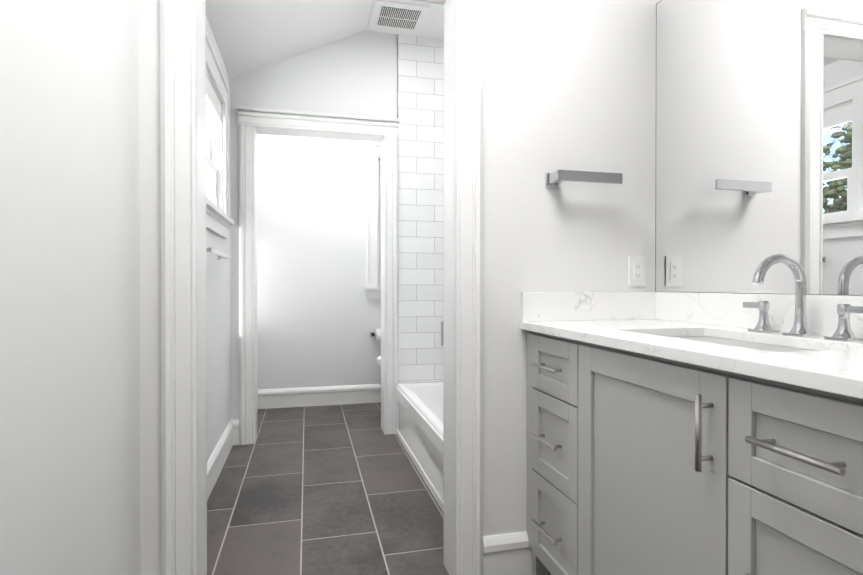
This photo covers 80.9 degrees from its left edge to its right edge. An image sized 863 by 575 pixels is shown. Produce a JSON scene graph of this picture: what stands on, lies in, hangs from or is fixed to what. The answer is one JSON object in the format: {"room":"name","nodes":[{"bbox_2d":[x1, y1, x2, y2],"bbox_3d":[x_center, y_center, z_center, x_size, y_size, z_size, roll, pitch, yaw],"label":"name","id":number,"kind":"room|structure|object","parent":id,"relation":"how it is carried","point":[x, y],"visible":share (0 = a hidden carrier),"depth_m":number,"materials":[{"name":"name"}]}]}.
{"room":"bathroom","nodes":[
{"label":"bathroom","id":0,"kind":"room"},
{"bbox_2d":[0,0,230,574],"bbox_3d":[-0.896,-0.476,1.390,0.120,3.000,5.970,0,0,-14],"label":"wall","id":1,"kind":"structure","parent":0,"point":[70,480],"depth_m":1.07,"materials":[{"name":"white paint"}]},
{"bbox_2d":[206,248,232,259],"bbox_3d":[-1.075,-0.166,2.517,0.075,0.032,0.660,0,0,-14],"label":"towel rail","id":2,"kind":"object","parent":1,"relation":"attached to","point":[221,255],"visible":0.79,"depth_m":2.48,"materials":[{"name":"silver metal"}]},
{"bbox_2d":[206,31,233,238],"bbox_3d":[-1.141,-0.736,2.483,0.170,0.895,1.160,0,0,-14],"label":"window","id":3,"kind":"structure","parent":1,"relation":"in","point":[219,220],"depth_m":2.88,"materials":[{"name":"white paint"}]},
{"bbox_2d":[207,420,238,500],"bbox_3d":[-1.079,0.939,2.449,0.030,0.160,1.680,0,0,-14],"label":"baseboard","id":4,"kind":"structure","parent":1,"relation":"attached to","point":[230,437],"depth_m":2.81,"materials":[{"name":"white paint"}]},
{"bbox_2d":[230,31,398,419],"bbox_3d":[-0.418,-0.486,3.543,1.840,3.000,0.140,0,0,-14],"label":"wall","id":5,"kind":"structure","parent":0,"point":[355,74],"depth_m":3.38,"materials":[{"name":"white paint"}]},
{"bbox_2d":[237,106,399,444],"bbox_3d":[-0.755,-0.073,3.461,1.055,2.175,0.220,0,0,-14],"label":"door frame","id":6,"kind":"structure","parent":5,"relation":"attached to","point":[254,122],"depth_m":3.38,"materials":[{"name":"white paint"}]},
{"bbox_2d":[257,134,380,389],"bbox_3d":[-0.646,-0.491,4.465,1.840,3.000,0.120,0,0,-14],"label":"wall","id":7,"kind":"structure","parent":0,"point":[318,316],"depth_m":4.32,"materials":[{"name":"white paint"}]},
{"bbox_2d":[257,384,380,408],"bbox_3d":[-0.629,0.929,4.404,1.840,0.160,0.021,0,0,-14],"label":"baseboard","id":8,"kind":"structure","parent":7,"relation":"attached to","point":[368,393],"depth_m":4.31,"materials":[{"name":"white paint"}]},
{"bbox_2d":[364,142,380,298],"bbox_3d":[-0.212,-0.581,4.546,0.790,1.365,0.170,0,0,-14],"label":"window","id":9,"kind":"structure","parent":7,"relation":"in","point":[373,287],"depth_m":4.42,"materials":[{"name":"white paint"}]},
{"bbox_2d":[370,329,380,340],"bbox_3d":[-0.441,0.409,4.397,0.168,0.104,0.120,0,0,-14],"label":"paper holder","id":10,"kind":"object","parent":7,"relation":"attached to","point":[378,334],"visible":0.5,"depth_m":4.36,"materials":[{"name":"silver metal"}]},
{"bbox_2d":[206,0,443,79],"bbox_3d":[-0.200,-1.592,2.654,1.840,0.520,1.680,0,0,-14],"label":"ceiling","id":11,"kind":"structure","parent":0,"point":[251,35],"depth_m":3.00,"materials":[{"name":"white paint"}]},
{"bbox_2d":[369,0,429,33],"bbox_3d":[-0.214,-1.747,3.273,0.340,0.018,0.330,0,0,-14],"label":"fan","id":12,"kind":"object","parent":11,"relation":"attached to","point":[398,16],"visible":1,"depth_m":3.24,"materials":[{"name":"white plastic"}]},
{"bbox_2d":[207,402,448,574],"bbox_3d":[0.055,1.053,1.633,2.080,0.060,5.970,0,0,-14],"label":"floor","id":13,"kind":"structure","parent":0,"point":[342,489],"depth_m":2.39,"materials":[{"name":"tile"}]},
{"bbox_2d":[377,356,380,368],"bbox_3d":[-0.042,0.603,4.145,0.818,0.815,0.420,0,0,-14],"label":"toilet","id":14,"kind":"object","parent":13,"relation":"on","point":[379,361],"visible":0.06,"depth_m":4.02,"materials":[{"name":"white ceramic"}]},
{"bbox_2d":[396,381,442,511],"bbox_3d":[0.321,0.841,2.790,0.765,0.352,1.664,0,0,-14],"label":"bathtub","id":15,"kind":"object","parent":13,"relation":"on","point":[419,419],"visible":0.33,"depth_m":2.86,"materials":[{"name":"white ceramic"}]},
{"bbox_2d":[520,326,862,574],"bbox_3d":[0.770,0.588,1.043,0.568,0.876,1.648,0,0,-14],"label":"bathroom vanity","id":16,"kind":"object","parent":13,"relation":"on","point":[677,433],"depth_m":1.04,"materials":[{"name":"grey wood"}]},
{"bbox_2d":[520,318,862,389],"bbox_3d":[0.777,0.136,1.043,0.553,0.027,1.648,0,0,-14],"label":"countertop","id":17,"kind":"structure","parent":16,"relation":"on","point":[843,365],"depth_m":1.10,"materials":[{"name":"white stone"}]},
{"bbox_2d":[644,330,835,349],"bbox_3d":[0.741,0.224,1.247,0.344,0.174,0.554,0,0,-14],"label":"sink","id":18,"kind":"object","parent":17,"relation":"in","point":[708,335],"depth_m":1.36,"materials":[{"name":"white ceramic"}]},
{"bbox_2d":[744,254,862,341],"bbox_3d":[0.877,0.019,1.242,0.171,0.205,0.300,0,0,-14],"label":"faucet","id":19,"kind":"object","parent":17,"relation":"on","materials":[{"name":"silver metal"}]},
{"bbox_2d":[139,0,656,574],"bbox_3d":[0.018,-0.478,1.776,1.840,3.000,0.140,0,0,-14],"label":"wall","id":20,"kind":"structure","parent":0,"point":[569,84],"depth_m":1.78,"materials":[{"name":"white paint"}]},
{"bbox_2d":[160,0,482,574],"bbox_3d":[-0.331,-0.057,1.692,1.006,2.160,0.194,0,0,-14],"label":"door frame","id":21,"kind":"structure","parent":20,"relation":"attached to","point":[183,291],"depth_m":1.62,"materials":[{"name":"white paint"}]},
{"bbox_2d":[545,169,622,186],"bbox_3d":[0.538,-0.383,1.789,0.253,0.046,0.088,0,0,-14],"label":"towel rail","id":22,"kind":"object","parent":20,"relation":"attached to","point":[555,178],"visible":1,"depth_m":1.75,"materials":[{"name":"silver metal"}]},
{"bbox_2d":[521,292,655,321],"bbox_3d":[0.573,0.068,1.831,0.532,0.102,0.020,0,0,-14],"label":"backsplash","id":23,"kind":"structure","parent":20,"relation":"attached to","point":[535,306],"depth_m":1.81,"materials":[{"name":"white stone"}]},
{"bbox_2d":[629,255,645,285],"bbox_3d":[0.768,-0.062,1.888,0.070,0.114,0.010,0,0,-14],"label":"electrical outlet plate","id":24,"kind":"object","parent":20,"relation":"attached to","point":[637,270],"visible":1,"depth_m":1.88,"materials":[{"name":"white plastic"}]},
{"bbox_2d":[656,0,862,295],"bbox_3d":[1.276,-0.471,0.433,0.120,3.000,3.070,0,0,-14],"label":"wall","id":25,"kind":"structure","parent":0,"point":[761,293],"depth_m":1.48,"materials":[{"name":"white paint"}]},
{"bbox_2d":[655,0,862,294],"bbox_3d":[1.041,-0.523,1.115,0.008,1.083,1.628,0,0,-14],"label":"mirror","id":26,"kind":"object","parent":25,"relation":"attached to","point":[759,131],"visible":1,"depth_m":1.47,"materials":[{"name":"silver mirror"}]},
{"bbox_2d":[656,292,862,333],"bbox_3d":[1.036,0.071,1.107,0.020,0.102,1.648,0,0,-14],"label":"backsplash","id":27,"kind":"structure","parent":25,"relation":"attached to","point":[718,309],"depth_m":1.62,"materials":[{"name":"white stone"}]},
{"bbox_3d":[0.639,-0.485,3.350,0.120,3.000,2.900,0,0,-14],"label":"wall","id":28,"kind":"structure","parent":0,"visible":0},
{"bbox_2d":[397,34,397,118],"bbox_3d":[-0.235,-0.547,3.510,0.004,2.418,0.012,0,0,-14],"label":"trim","id":29,"kind":"structure","parent":28,"relation":"attached to","point":[397,76],"depth_m":3.50,"materials":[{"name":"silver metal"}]},
{"bbox_2d":[398,34,443,382],"bbox_3d":[0.330,-0.542,2.792,0.749,2.421,1.677,0,0,-14],"label":"shower wall tile","id":30,"kind":"structure","parent":28,"relation":"attached to","point":[420,185],"depth_m":3.54,"materials":[{"name":"white tile"}]},
{"bbox_2d":[441,322,442,345],"bbox_3d":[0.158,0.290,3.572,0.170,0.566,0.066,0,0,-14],"label":"strike plate","id":31,"kind":"object","parent":30,"relation":"attached to","point":[441,333],"visible":0.04,"depth_m":3.52,"materials":[{"name":"silver metal"}]}
]}

